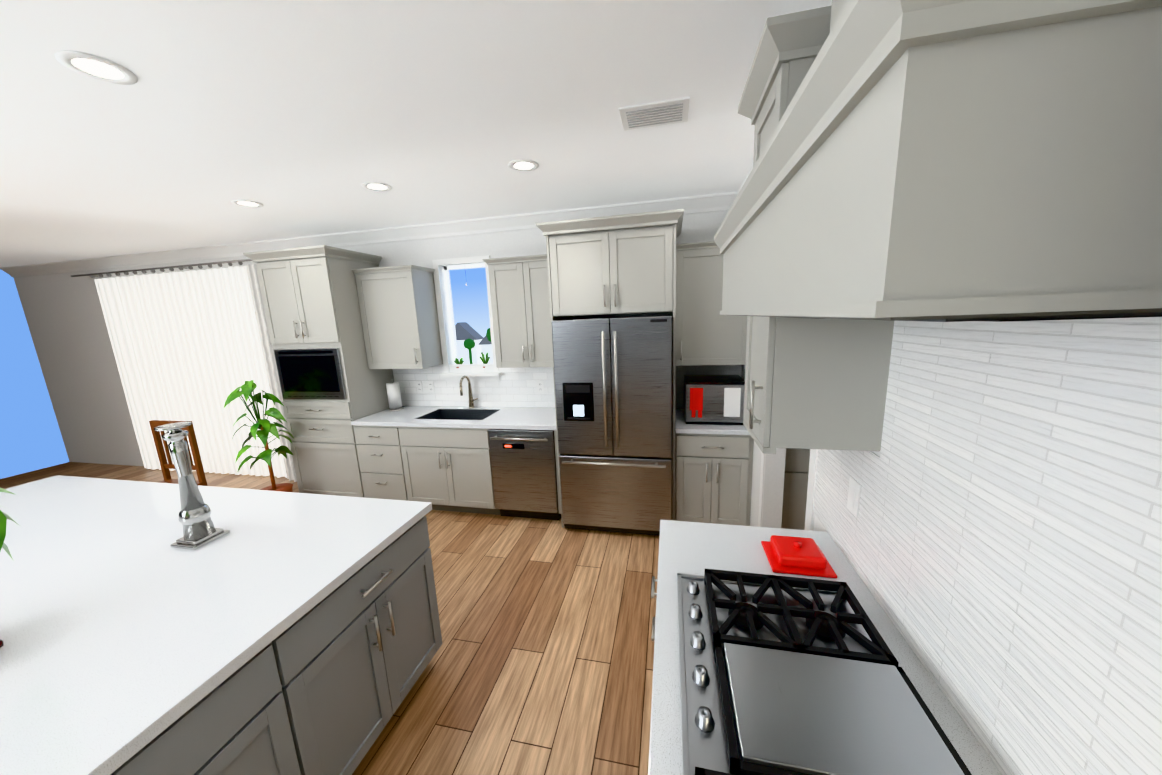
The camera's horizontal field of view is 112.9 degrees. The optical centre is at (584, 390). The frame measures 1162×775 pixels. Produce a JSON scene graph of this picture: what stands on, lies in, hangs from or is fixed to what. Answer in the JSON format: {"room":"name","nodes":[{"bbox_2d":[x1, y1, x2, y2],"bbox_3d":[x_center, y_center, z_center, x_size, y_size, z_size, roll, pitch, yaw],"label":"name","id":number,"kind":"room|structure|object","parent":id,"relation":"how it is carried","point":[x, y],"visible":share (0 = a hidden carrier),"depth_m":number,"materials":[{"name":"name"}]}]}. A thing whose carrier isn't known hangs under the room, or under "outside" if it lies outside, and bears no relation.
{"room":"kitchen","nodes":[
{"label":"kitchen","id":0,"kind":"room"},
{"bbox_2d":[0,462,658,774],"bbox_3d":[-3.016,1.915,0.388,11.300,0.060,10.200,0,11,12],"label":"floor","id":1,"kind":"structure","parent":0,"point":[541,662],"depth_m":2.13,"materials":[{"name":"brown wood"}]},
{"bbox_2d":[149,420,206,485],"bbox_3d":[-3.672,0.824,3.290,0.460,1.050,0.460,0,11,12],"label":"dining chair","id":2,"kind":"object","parent":1,"relation":"on","point":[197,467],"visible":0.38,"depth_m":3.44,"materials":[{"name":"brown wood"}]},
{"bbox_2d":[223,380,294,491],"bbox_3d":[-2.981,0.567,3.633,0.436,1.370,0.509,0,11,12],"label":"floor plant","id":3,"kind":"object","parent":1,"relation":"on","point":[266,427],"visible":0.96,"depth_m":3.53,"materials":[{"name":"green plant"}]},
{"bbox_2d":[110,516,441,774],"bbox_3d":[-2.427,1.338,0.794,2.773,0.873,3.150,0,11,12],"label":"kitchen island","id":4,"kind":"object","parent":1,"relation":"on","point":[325,685],"visible":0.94,"depth_m":1.37,"materials":[{"name":"grey paint"}]},
{"bbox_2d":[0,475,431,774],"bbox_3d":[-2.470,0.889,0.715,2.780,0.040,3.210,0,11,12],"label":"island countertop","id":5,"kind":"structure","parent":4,"relation":"on","point":[127,631],"depth_m":1.34,"materials":[{"name":"stone"}]},
{"bbox_2d":[154,422,229,549],"bbox_3d":[-1.680,0.398,1.631,0.136,0.518,0.136,0,11,12],"label":"candlestick","id":6,"kind":"object","parent":5,"relation":"on","point":[196,522],"visible":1,"depth_m":1.62,"materials":[{"name":"silver metal"}]},
{"bbox_2d":[243,245,393,496],"bbox_3d":[-2.559,-0.092,3.987,0.888,2.500,0.699,0,11,12],"label":"tall cabinet","id":7,"kind":"object","parent":1,"relation":"on","point":[309,294],"visible":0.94,"depth_m":3.68,"materials":[{"name":"grey paint"}]},
{"bbox_2d":[274,348,346,399],"bbox_3d":[-2.626,-0.151,3.685,0.728,0.485,0.026,0,11,12],"label":"microwave","id":8,"kind":"object","parent":7,"relation":"in","point":[310,373],"visible":0.98,"depth_m":3.67,"materials":[{"name":"black glass"}]},
{"bbox_2d":[353,425,452,504],"bbox_3d":[-1.856,0.703,4.016,0.568,0.874,0.648,0,11,12],"label":"base cabinet","id":9,"kind":"object","parent":1,"relation":"on","point":[444,469],"depth_m":3.65,"materials":[{"name":"grey paint"}]},
{"bbox_2d":[351,406,555,429],"bbox_3d":[-1.158,0.255,3.766,2.038,0.036,0.659,0,11,12],"label":"countertop","id":10,"kind":"structure","parent":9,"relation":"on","point":[533,418],"depth_m":3.60,"materials":[{"name":"stone"}]},
{"bbox_2d":[386,379,403,410],"bbox_3d":[-2.013,0.044,4.071,0.150,0.329,0.150,0,11,12],"label":"paper towel","id":11,"kind":"object","parent":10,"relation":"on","point":[394,396],"visible":1,"depth_m":4.03,"materials":[{"name":"white paper"}]},
{"bbox_2d":[416,409,498,419],"bbox_3d":[-1.230,0.340,3.816,0.698,0.212,0.408,0,11,12],"label":"sink","id":12,"kind":"object","parent":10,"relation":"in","point":[466,414],"visible":0.27,"depth_m":4.00,"materials":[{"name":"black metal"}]},
{"bbox_2d":[460,376,477,408],"bbox_3d":[-1.181,0.025,3.922,0.105,0.356,0.210,0,11,12],"label":"faucet","id":13,"kind":"object","parent":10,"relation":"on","point":[471,402],"visible":1,"depth_m":3.98,"materials":[{"name":"beige"}]},
{"bbox_2d":[488,429,560,520],"bbox_3d":[-0.487,0.721,3.645,0.595,0.868,0.626,0,11,12],"label":"dishwasher","id":14,"kind":"object","parent":1,"relation":"on","point":[523,466],"visible":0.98,"depth_m":3.38,"materials":[{"name":"grey metal"}]},
{"bbox_2d":[536,209,683,527],"bbox_3d":[0.286,-0.082,3.332,1.064,2.500,0.749,0,11,12],"label":"surround","id":15,"kind":"object","parent":1,"relation":"on","point":[616,264],"visible":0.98,"depth_m":2.87,"materials":[{"name":"grey paint"}]},
{"bbox_2d":[551,316,671,535],"bbox_3d":[0.290,0.278,3.353,0.912,1.785,0.787,0,11,12],"label":"fridge","id":16,"kind":"object","parent":1,"relation":"on","point":[613,385],"visible":0.9,"depth_m":3.02,"materials":[{"name":"grey metal"}]},
{"bbox_2d":[651,576,656,640],"bbox_3d":[0.265,1.391,-0.079,0.692,0.881,3.700,0,11,12],"label":"base cabinet","id":17,"kind":"object","parent":1,"relation":"on","point":[654,580],"visible":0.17,"depth_m":1.49,"materials":[{"name":"grey paint"}]},
{"bbox_2d":[648,520,1001,774],"bbox_3d":[0.263,0.940,-0.155,0.665,0.032,3.725,0,11,12],"label":"countertop","id":18,"kind":"structure","parent":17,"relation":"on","point":[693,548],"depth_m":1.14,"materials":[{"name":"stone"}]},
{"bbox_2d":[761,535,836,577],"bbox_3d":[0.761,0.576,1.381,0.200,0.068,0.180,0,11,12],"label":"dish","id":19,"kind":"object","parent":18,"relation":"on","point":[795,555],"visible":1,"depth_m":1.33,"materials":[{"name":"red ceramic"}]},
{"bbox_2d":[677,569,971,774],"bbox_3d":[0.475,0.694,0.821,0.525,0.068,0.920,0,11,12],"label":"cooktop","id":20,"kind":"object","parent":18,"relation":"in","point":[782,675],"visible":1,"depth_m":0.86,"materials":[{"name":"silver metal"}]},
{"bbox_2d":[675,427,753,525],"bbox_3d":[1.082,0.711,3.348,0.578,0.874,0.684,0,11,12],"label":"base cabinet","id":21,"kind":"object","parent":1,"relation":"on","point":[713,478],"visible":0.69,"depth_m":3.04,"materials":[{"name":"grey paint"}]},
{"bbox_2d":[675,409,749,434],"bbox_3d":[1.067,0.258,3.274,0.578,0.036,0.659,0,11,12],"label":"countertop","id":22,"kind":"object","parent":21,"relation":"on","point":[681,426],"visible":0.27,"depth_m":3.01,"materials":[{"name":"stone"}]},
{"bbox_2d":[684,375,744,424],"bbox_3d":[1.065,0.072,3.214,0.450,0.350,0.356,0,11,12],"label":"microwave","id":23,"kind":"object","parent":22,"relation":"on","point":[713,399],"visible":0.98,"depth_m":3.05,"materials":[{"name":"silver metal"}]},
{"bbox_2d":[781,448,809,529],"bbox_3d":[2.243,0.758,2.852,1.640,0.874,0.670,0,11,12],"label":"cabinet run","id":24,"kind":"object","parent":1,"relation":"on","point":[795,487],"visible":0.02,"depth_m":2.70,"materials":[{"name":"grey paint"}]},
{"bbox_2d":[13,210,741,465],"bbox_3d":[-2.145,-0.296,4.304,11.300,2.750,0.160,0,11,12],"label":"wall","id":25,"kind":"structure","parent":0,"point":[66,323],"depth_m":5.15,"materials":[{"name":"paint"}]},
{"bbox_2d":[71,259,251,277],"bbox_3d":[-4.742,-1.419,4.492,3.344,0.070,0.153,0,11,12],"label":"curtain rod","id":26,"kind":"object","parent":25,"relation":"attached to","point":[134,271],"visible":0.92,"depth_m":4.47,"materials":[{"name":"silver metal"}]},
{"bbox_2d":[94,266,286,477],"bbox_3d":[-4.829,-0.153,4.740,2.470,2.480,0.055,0,11,12],"label":"sheer curtain","id":27,"kind":"object","parent":26,"relation":"hanging from","point":[186,345],"visible":0.85,"depth_m":4.71,"materials":[{"name":"white fabric"}]},
{"bbox_2d":[246,264,296,481],"bbox_3d":[-3.431,-0.139,4.371,0.440,2.480,0.097,0,11,12],"label":"drape","id":28,"kind":"object","parent":26,"relation":"hanging from","point":[268,354],"visible":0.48,"depth_m":4.33,"materials":[{"name":"white fabric"}]},
{"bbox_2d":[0,192,735,276],"bbox_3d":[-3.200,-1.567,4.155,9.300,0.115,0.090,0,11,12],"label":"ceiling beam","id":29,"kind":"structure","parent":25,"relation":"attached to","point":[707,203],"depth_m":3.86,"materials":[{"name":"white paint"}]},
{"bbox_2d":[352,265,442,368],"bbox_3d":[-1.845,-0.712,3.870,0.648,0.965,0.384,0,11,12],"label":"upper cabinet","id":30,"kind":"object","parent":25,"relation":"attached to","point":[399,314],"visible":1,"depth_m":3.74,"materials":[{"name":"grey paint"}]},
{"bbox_2d":[432,255,500,380],"bbox_3d":[-1.191,-0.709,3.958,0.660,1.235,0.200,0,11,12],"label":"window","id":31,"kind":"structure","parent":25,"relation":"in","point":[480,376],"depth_m":3.96,"materials":[{"name":"white"}]},
{"bbox_2d":[454,352,489,367],"bbox_3d":[-1.179,-0.295,4.038,0.419,0.208,0.077,0,11,12],"label":"potted plant","id":32,"kind":"object","parent":31,"relation":"on","point":[484,360],"visible":0.5,"depth_m":4.00,"materials":[{"name":"green plant"}]},
{"bbox_2d":[483,254,552,367],"bbox_3d":[-0.503,-0.710,3.573,0.680,0.965,0.384,0,11,12],"label":"upper cabinet","id":33,"kind":"object","parent":25,"relation":"attached to","point":[519,294],"visible":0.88,"depth_m":3.43,"materials":[{"name":"grey paint"}]},
{"bbox_2d":[393,364,740,408],"bbox_3d":[-0.345,-0.048,3.868,3.582,0.454,0.006,0,11,12],"label":"wall tile","id":34,"kind":"structure","parent":25,"relation":"attached to","point":[514,387],"depth_m":4.00,"materials":[{"name":"white tile"}]},
{"bbox_2d":[416,381,422,391],"bbox_3d":[-1.793,-0.037,4.183,0.070,0.120,0.008,0,11,12],"label":"electrical outlet","id":35,"kind":"object","parent":34,"relation":"attached to","point":[418,383],"depth_m":4.18,"materials":[{"name":"white plastic"}]},
{"bbox_2d":[427,381,433,391],"bbox_3d":[-1.656,-0.037,4.153,0.070,0.120,0.008,0,11,12],"label":"electrical outlet","id":36,"kind":"object","parent":34,"relation":"attached to","point":[430,383],"depth_m":4.15,"materials":[{"name":"white plastic"}]},
{"bbox_2d":[537,381,543,392],"bbox_3d":[-0.446,-0.035,3.885,0.070,0.120,0.008,0,11,12],"label":"electrical outlet","id":37,"kind":"object","parent":34,"relation":"attached to","point":[540,386],"depth_m":3.88,"materials":[{"name":"white plastic"}]},
{"bbox_2d":[676,241,746,365],"bbox_3d":[1.058,-0.707,3.227,0.578,0.965,0.384,0,11,12],"label":"upper cabinet","id":38,"kind":"object","parent":25,"relation":"attached to","point":[707,333],"visible":0.75,"depth_m":3.10,"materials":[{"name":"grey paint"}]},
{"bbox_2d":[0,0,831,267],"bbox_3d":[-2.767,-1.198,1.487,11.300,0.120,6.800,0,11,12],"label":"ceiling","id":39,"kind":"structure","parent":0,"point":[297,118],"depth_m":1.75,"materials":[{"name":"paint"}]},
{"bbox_2d":[55,50,137,84],"bbox_3d":[-1.745,-1.154,1.384,0.188,0.004,0.188,0,11,12],"label":"recessed light","id":40,"kind":"object","parent":39,"relation":"in","point":[96,67],"visible":1,"depth_m":1.38,"materials":[{"name":"white plastic"}]},
{"bbox_2d":[231,200,263,206],"bbox_3d":[-2.552,-1.413,2.920,0.188,0.004,0.188,0,11,12],"label":"recessed light","id":41,"kind":"object","parent":39,"relation":"in","point":[246,203],"visible":0.98,"depth_m":2.92,"materials":[{"name":"white"}]},
{"bbox_2d":[362,182,391,190],"bbox_3d":[-1.439,-1.411,2.674,0.188,0.004,0.188,0,11,12],"label":"recessed light","id":42,"kind":"object","parent":39,"relation":"in","point":[376,186],"visible":1,"depth_m":2.67,"materials":[{"name":"white"}]},
{"bbox_2d":[508,159,538,171],"bbox_3d":[-0.381,-1.404,2.409,0.188,0.004,0.188,0,11,12],"label":"recessed light","id":43,"kind":"object","parent":39,"relation":"in","point":[524,165],"visible":1,"depth_m":2.40,"materials":[{"name":"white plastic"}]},
{"bbox_2d":[619,97,689,130],"bbox_3d":[0.337,-1.325,1.859,0.320,0.012,0.220,0,11,12],"label":"ceiling vent","id":44,"kind":"object","parent":39,"relation":"in","point":[658,113],"visible":0.96,"depth_m":1.84,"materials":[{"name":"white metal"}]},
{"bbox_2d":[741,365,879,531],"bbox_3d":[0.464,0.620,-1.069,0.120,2.750,9.380,0,11,12],"label":"wall","id":45,"kind":"structure","parent":0,"point":[773,488],"depth_m":2.62,"materials":[{"name":"paint"}]},
{"bbox_2d":[736,166,752,196],"bbox_3d":[0.660,-0.988,0.289,0.090,0.115,5.880,0,11,12],"label":"crown molding","id":46,"kind":"structure","parent":45,"relation":"attached to","point":[737,192],"depth_m":2.85,"materials":[{"name":"white wood"}]},
{"bbox_2d":[758,449,817,530],"bbox_3d":[1.107,0.305,2.138,0.012,2.120,0.960,0,11,12],"label":"trim","id":47,"kind":"structure","parent":45,"relation":"attached to","point":[809,520],"depth_m":1.73,"materials":[{"name":"white paint"}]},
{"bbox_2d":[738,6,893,453],"bbox_3d":[0.723,-0.409,1.262,0.384,1.180,0.448,0,11,12],"label":"upper cabinet","id":48,"kind":"object","parent":45,"relation":"attached to","point":[812,383],"visible":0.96,"depth_m":1.16,"materials":[{"name":"grey paint"}]},
{"bbox_2d":[714,0,1161,321],"bbox_3d":[0.515,-0.603,0.587,0.497,0.967,0.958,0,11,12],"label":"range hood","id":49,"kind":"object","parent":45,"relation":"attached to","point":[958,160],"visible":1,"depth_m":0.26,"materials":[{"name":"grey paint"}]},
{"bbox_2d":[813,317,1161,774],"bbox_3d":[0.527,0.531,-0.491,0.006,0.874,4.550,0,11,12],"label":"wall tiles","id":50,"kind":"structure","parent":45,"relation":"attached to","point":[998,541],"depth_m":0.69,"materials":[{"name":"white tile"}]},
{"bbox_2d":[847,476,860,517],"bbox_3d":[0.922,0.366,1.322,0.007,0.120,0.075,0,11,12],"label":"electrical outlet","id":51,"kind":"object","parent":50,"relation":"attached to","point":[854,491],"visible":1,"depth_m":1.31,"materials":[{"name":"white plastic"}]},
{"label":"outside","id":52,"kind":"structure","parent":0,"visible":0},
{"bbox_2d":[449,268,489,336],"bbox_3d":[-1.040,-1.940,5.349,7.000,6.500,0.020,0,11,12],"label":"sky","id":53,"kind":"structure","parent":52,"point":[470,304],"depth_m":5.60,"materials":[{"name":"blue"}]},
{"bbox_3d":[-1.827,0.584,1.028,0.184,0.167,0.184,0,11,12],"label":"anthurium","id":54,"kind":"object","parent":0,"visible":0},
{"bbox_2d":[0,488,19,559],"bbox_3d":[-1.865,0.348,0.998,0.508,0.393,0.466,0,11,12],"label":"anthurium","id":55,"kind":"object","parent":54,"relation":"on","point":[4,517],"visible":1,"depth_m":1.08,"materials":[{"name":"green plant"}]},
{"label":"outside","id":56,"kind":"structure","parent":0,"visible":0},
{"bbox_2d":[455,322,492,363],"bbox_3d":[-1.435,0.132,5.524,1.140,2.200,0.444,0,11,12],"label":"house","id":57,"kind":"structure","parent":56,"point":[472,344],"depth_m":5.39,"materials":[{"name":"white"}]}
]}

